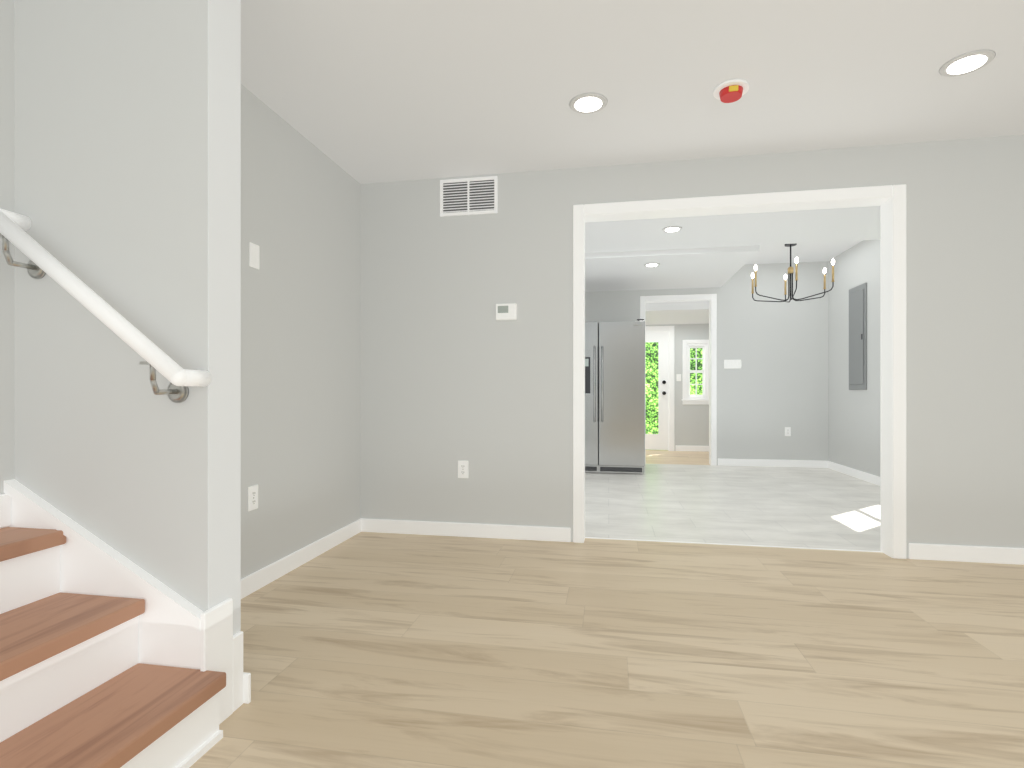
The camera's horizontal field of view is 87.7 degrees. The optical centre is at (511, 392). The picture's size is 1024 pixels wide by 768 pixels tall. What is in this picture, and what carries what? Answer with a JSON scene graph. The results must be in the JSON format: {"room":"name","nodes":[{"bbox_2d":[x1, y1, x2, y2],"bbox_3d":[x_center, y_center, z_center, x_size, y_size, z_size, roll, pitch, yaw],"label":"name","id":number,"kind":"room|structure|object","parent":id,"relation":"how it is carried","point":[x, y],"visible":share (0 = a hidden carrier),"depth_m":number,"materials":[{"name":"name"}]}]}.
{"room":"empty living room","nodes":[
{"label":"empty living room","id":0,"kind":"room"},
{"bbox_2d":[0,0,14,528],"bbox_3d":[-1.969,-0.740,-0.489,0.120,3.400,4.335,0,0,10],"label":"wall","id":1,"kind":"structure","parent":0,"point":[7,271],"depth_m":1.61,"materials":[{"name":"grey paint"}]},
{"bbox_2d":[0,494,10,527],"bbox_3d":[-1.601,0.354,1.164,0.013,0.100,0.919,0,0,10],"label":"baseboard","id":2,"kind":"structure","parent":1,"relation":"attached to","point":[5,510],"depth_m":1.60,"materials":[{"name":"white wood"}]},
{"bbox_2d":[15,0,207,611],"bbox_3d":[-1.777,-0.740,1.748,1.880,3.400,0.135,0,0,10],"label":"wall","id":3,"kind":"structure","parent":0,"point":[111,160],"depth_m":1.57,"materials":[{"name":"grey paint"}]},
{"bbox_2d":[0,208,210,402],"bbox_3d":[-1.189,-0.254,1.514,0.666,0.567,0.112,0,0,10],"label":"handrail","id":4,"kind":"object","parent":3,"relation":"attached to","point":[14,227],"visible":1,"depth_m":1.47,"materials":[{"name":"white wood"}]},
{"bbox_2d":[4,479,250,724],"bbox_3d":[-1.168,0.613,1.629,0.700,0.695,0.178,0,0,10],"label":"trim","id":5,"kind":"structure","parent":3,"relation":"attached to","point":[176,629],"depth_m":1.55,"materials":[{"name":"white wood"}]},
{"bbox_2d":[208,0,240,634],"bbox_3d":[-0.850,-0.740,1.580,0.003,3.400,0.133,0,0,10],"label":"wall","id":6,"kind":"structure","parent":0,"point":[224,298],"depth_m":1.58,"materials":[{"name":"grey paint"}]},
{"bbox_2d":[241,84,360,578],"bbox_3d":[-1.282,-0.240,2.728,0.120,2.400,1.970,0,0,10],"label":"wall","id":7,"kind":"structure","parent":0,"point":[301,350],"depth_m":2.92,"materials":[{"name":"grey paint"}]},
{"bbox_2d":[248,485,257,510],"bbox_3d":[-1.245,0.507,2.567,0.008,0.116,0.072,0,0,10],"label":"outlet","id":8,"kind":"object","parent":7,"relation":"attached to","point":[252,497],"visible":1,"depth_m":2.56,"materials":[{"name":"white plastic"}]},
{"bbox_2d":[249,242,258,268],"bbox_3d":[-1.244,-0.660,2.577,0.007,0.116,0.072,0,0,10],"label":"switch plate","id":9,"kind":"object","parent":7,"relation":"attached to","point":[253,255],"visible":1,"depth_m":2.57,"materials":[{"name":"white plastic"}]},
{"bbox_2d":[241,518,360,598],"bbox_3d":[-1.216,0.914,2.716,0.013,0.092,1.970,0,0,10],"label":"baseboard","id":10,"kind":"structure","parent":7,"relation":"attached to","point":[261,578],"depth_m":2.90,"materials":[{"name":"white wood"}]},
{"bbox_2d":[190,532,1023,767],"bbox_3d":[1.270,0.990,-0.001,6.500,0.060,6.652,0,0,10],"label":"floor","id":11,"kind":"structure","parent":0,"point":[374,650],"depth_m":1.92,"materials":[{"name":"brown wood"}]},
{"bbox_2d":[0,527,225,767],"bbox_3d":[-1.240,0.682,1.092,0.745,0.555,0.927,0,0,10],"label":"stairs","id":12,"kind":"structure","parent":11,"relation":"on","point":[81,686],"depth_m":1.35,"materials":[{"name":"brown wood"}]},
{"bbox_2d":[241,0,1023,183],"bbox_3d":[1.271,-1.500,0.003,6.500,0.120,6.660,0,0,10],"label":"ceiling","id":13,"kind":"structure","parent":0,"point":[369,91],"depth_m":2.44,"materials":[{"name":"paint"}]},
{"bbox_2d":[569,93,607,113],"bbox_3d":[0.380,-1.435,2.655,0.190,0.008,0.190,0,0,10],"label":"recessed light","id":14,"kind":"object","parent":13,"relation":"in","point":[586,103],"visible":1,"depth_m":2.64,"materials":[{"name":"white plastic"}]},
{"bbox_2d":[713,79,748,102],"bbox_3d":[1.037,-1.418,2.525,0.156,0.044,0.156,0,0,10],"label":"smoke detector","id":15,"kind":"object","parent":13,"relation":"attached to","point":[731,91],"visible":1,"depth_m":2.49,"materials":[{"name":"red plastic"}]},
{"bbox_2d":[939,49,995,76],"bbox_3d":[1.988,-1.435,2.333,0.190,0.008,0.190,0,0,10],"label":"recessed light","id":16,"kind":"object","parent":13,"relation":"in","point":[966,63],"visible":1,"depth_m":2.32,"materials":[{"name":"white plastic"}]},
{"bbox_2d":[645,324,708,450],"bbox_3d":[2.422,-0.080,8.870,3.200,2.080,0.120,0,0,10],"label":"wall","id":17,"kind":"structure","parent":0,"point":[691,424],"depth_m":8.73,"materials":[{"name":"grey paint"}]},
{"bbox_2d":[645,332,667,449],"bbox_3d":[2.175,-0.029,8.854,0.820,1.953,0.124,0,0,10],"label":"back door","id":18,"kind":"structure","parent":17,"relation":"in","point":[658,441],"depth_m":8.82,"materials":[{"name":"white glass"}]},
{"bbox_2d":[645,326,673,450],"bbox_3d":[2.184,-0.068,8.905,1.000,2.055,0.136,0,0,10],"label":"trim","id":19,"kind":"structure","parent":17,"relation":"attached to","point":[669,330],"depth_m":8.76,"materials":[{"name":"white wood"}]},
{"bbox_2d":[676,374,680,380],"bbox_3d":[2.735,-0.245,8.747,0.072,0.116,0.010,0,0,10],"label":"switch","id":20,"kind":"object","parent":17,"relation":"attached to","point":[678,377],"visible":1,"depth_m":8.74,"materials":[{"name":"white plastic"}]},
{"bbox_2d":[676,445,708,451],"bbox_3d":[2.410,0.914,8.805,2.960,0.092,0.013,0,0,10],"label":"baseboard","id":21,"kind":"structure","parent":17,"relation":"attached to","point":[693,448],"depth_m":8.70,"materials":[{"name":"white wood"}]},
{"bbox_2d":[682,340,708,404],"bbox_3d":[3.024,-0.333,8.743,0.480,1.055,0.155,0,0,10],"label":"window","id":22,"kind":"structure","parent":17,"relation":"in","point":[696,399],"depth_m":8.72,"materials":[{"name":"clear glass"}]},
{"bbox_2d":[645,301,708,324],"bbox_3d":[2.281,-1.180,8.093,3.200,0.120,1.700,0,0,10],"label":"ceiling","id":23,"kind":"structure","parent":0,"point":[668,313],"depth_m":7.56,"materials":[{"name":"paint"}]},
{"bbox_2d":[645,450,709,464],"bbox_3d":[2.271,0.990,8.036,3.200,0.060,1.815,0,0,10],"label":"floor","id":24,"kind":"structure","parent":0,"point":[676,457],"depth_m":7.88,"materials":[{"name":"beige wood"}]},
{"bbox_2d":[361,135,1023,558],"bbox_3d":[1.949,-0.240,3.204,6.308,2.400,0.120,0,0,10],"label":"wall","id":25,"kind":"structure","parent":0,"point":[453,371],"depth_m":3.44,"materials":[{"name":"grey paint"}]},
{"bbox_2d":[458,461,467,477],"bbox_3d":[-0.326,0.512,3.551,0.072,0.116,0.008,0,0,10],"label":"outlet","id":26,"kind":"object","parent":25,"relation":"attached to","point":[462,469],"visible":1,"depth_m":3.55,"materials":[{"name":"white plastic"}]},
{"bbox_2d":[361,518,570,541],"bbox_3d":[-0.321,0.914,3.548,1.418,0.092,0.013,0,0,10],"label":"baseboard","id":27,"kind":"structure","parent":25,"relation":"attached to","point":[517,532],"depth_m":3.54,"materials":[{"name":"white wood"}]},
{"bbox_2d":[440,176,497,216],"bbox_3d":[-0.289,-1.302,3.542,0.395,0.244,0.012,0,0,10],"label":"air vent","id":28,"kind":"object","parent":25,"relation":"in","point":[469,196],"visible":1,"depth_m":3.54,"materials":[{"name":"white metal"}]},
{"bbox_2d":[496,303,516,319],"bbox_3d":[-0.038,-0.528,3.490,0.138,0.106,0.026,0,0,10],"label":"thermostat","id":29,"kind":"object","parent":25,"relation":"attached to","point":[506,311],"visible":1,"depth_m":3.48,"materials":[{"name":"white plastic"}]},
{"bbox_2d":[585,537,882,552],"bbox_3d":[1.353,0.958,3.365,1.772,0.004,0.015,0,0,10],"label":"trim","id":30,"kind":"structure","parent":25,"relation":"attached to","point":[735,544],"depth_m":3.35,"materials":[{"name":"white wood"}]},
{"bbox_2d":[573,184,905,558],"bbox_3d":[1.344,-0.120,3.313,1.912,2.160,0.152,0,0,10],"label":"door frame","id":31,"kind":"structure","parent":25,"relation":"attached to","point":[890,200],"depth_m":3.19,"materials":[{"name":"white wood"}]},
{"bbox_2d":[909,543,1023,564],"bbox_3d":[3.615,0.914,2.834,2.698,0.092,0.013,0,0,10],"label":"baseboard","id":32,"kind":"structure","parent":25,"relation":"attached to","point":[917,551],"depth_m":3.02,"materials":[{"name":"white wood"}]},
{"bbox_2d":[585,261,827,464],"bbox_3d":[1.725,-0.355,7.269,4.940,2.630,0.120,0,0,10],"label":"wall","id":33,"kind":"structure","parent":0,"point":[772,387],"depth_m":6.92,"materials":[{"name":"grey paint"}]},
{"bbox_2d":[640,294,716,464],"bbox_3d":[2.224,-0.170,7.178,0.981,2.260,0.152,0,0,10],"label":"door frame","id":34,"kind":"structure","parent":33,"relation":"attached to","point":[711,299],"depth_m":7.03,"materials":[{"name":"white wood"}]},
{"bbox_2d":[724,360,740,368],"bbox_3d":[2.891,-0.373,6.991,0.216,0.116,0.010,0,0,10],"label":"switch plate","id":35,"kind":"object","parent":33,"relation":"attached to","point":[730,364],"visible":1,"depth_m":6.99,"materials":[{"name":"white plastic"}]},
{"bbox_2d":[718,458,826,467],"bbox_3d":[3.357,0.914,6.905,1.317,0.092,0.013,0,0,10],"label":"baseboard","id":36,"kind":"structure","parent":33,"relation":"attached to","point":[721,462],"depth_m":6.90,"materials":[{"name":"white wood"}]},
{"bbox_2d":[785,427,790,435],"bbox_3d":[3.553,0.504,6.872,0.072,0.116,0.008,0,0,10],"label":"outlet","id":37,"kind":"object","parent":33,"relation":"attached to","point":[787,431],"visible":1,"depth_m":6.87,"materials":[{"name":"white plastic"}]},
{"bbox_2d":[585,464,879,550],"bbox_3d":[1.357,0.990,5.322,4.970,0.060,3.853,0,0,10],"label":"floor","id":38,"kind":"structure","parent":0,"point":[826,508],"depth_m":4.49,"materials":[{"name":"grey tile"}]},
{"bbox_2d":[585,319,644,473],"bbox_3d":[1.169,0.051,6.700,0.920,1.818,0.957,0,0,10],"label":"fridge","id":39,"kind":"object","parent":38,"relation":"on","point":[614,396],"visible":0.75,"depth_m":6.26,"materials":[{"name":"metal"}]},
{"bbox_2d":[585,206,879,291],"bbox_3d":[1.367,-1.597,5.382,4.970,0.425,3.960,0,0,10],"label":"ceiling","id":40,"kind":"structure","parent":0,"point":[711,251],"depth_m":5.19,"materials":[{"name":"paint"}]},
{"bbox_2d":[644,263,659,266],"bbox_3d":[1.514,-1.381,5.772,0.170,0.008,0.170,0,0,10],"label":"recessed light","id":41,"kind":"object","parent":40,"relation":"in","point":[651,264],"visible":1,"depth_m":5.74,"materials":[{"name":"white plastic"}]},
{"bbox_2d":[662,226,681,231],"bbox_3d":[1.410,-1.435,4.694,0.170,0.008,0.170,0,0,10],"label":"recessed light","id":42,"kind":"object","parent":40,"relation":"in","point":[672,229],"visible":0.96,"depth_m":4.68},
{"bbox_2d":[751,243,834,301],"bbox_3d":[3.114,-1.347,5.960,0.840,0.646,0.879,0,0,10],"label":"chandelier","id":43,"kind":"object","parent":40,"relation":"hanging from","point":[790,270],"visible":1,"depth_m":5.94,"materials":[{"name":"black metal"}]},
{"bbox_2d":[828,240,879,476],"bbox_3d":[3.743,-0.355,4.891,0.120,2.630,3.840,0,0,10],"label":"wall","id":44,"kind":"structure","parent":0,"point":[853,429],"depth_m":6.12,"materials":[{"name":"grey paint"}]},
{"bbox_2d":[827,461,879,485],"bbox_3d":[3.678,0.914,4.902,0.013,0.092,3.840,0,0,10],"label":"baseboard","id":45,"kind":"structure","parent":44,"relation":"attached to","point":[864,476],"depth_m":6.04,"materials":[{"name":"white wood"}]},
{"bbox_2d":[849,283,866,389],"bbox_3d":[3.862,-0.610,5.972,0.030,1.160,0.410,0,0,10],"label":"electrical panel","id":46,"kind":"object","parent":44,"relation":"attached to","point":[857,337],"visible":0.96,"depth_m":5.91,"materials":[{"name":"metal"}]},
{"label":"outside","id":47,"kind":"structure","parent":0,"visible":0},
{"bbox_3d":[2.412,1.055,7.693,18.000,0.050,10.000,0,0,10],"label":"ground","id":48,"kind":"structure","parent":47,"visible":0},
{"bbox_2d":[645,342,701,433],"bbox_3d":[2.144,-0.340,6.217,14.000,2.800,9.000,0,0,10],"label":"hedge","id":49,"kind":"object","parent":48,"relation":"on","point":[652,387],"depth_m":10.28,"materials":[{"name":"green plant"}]}
]}

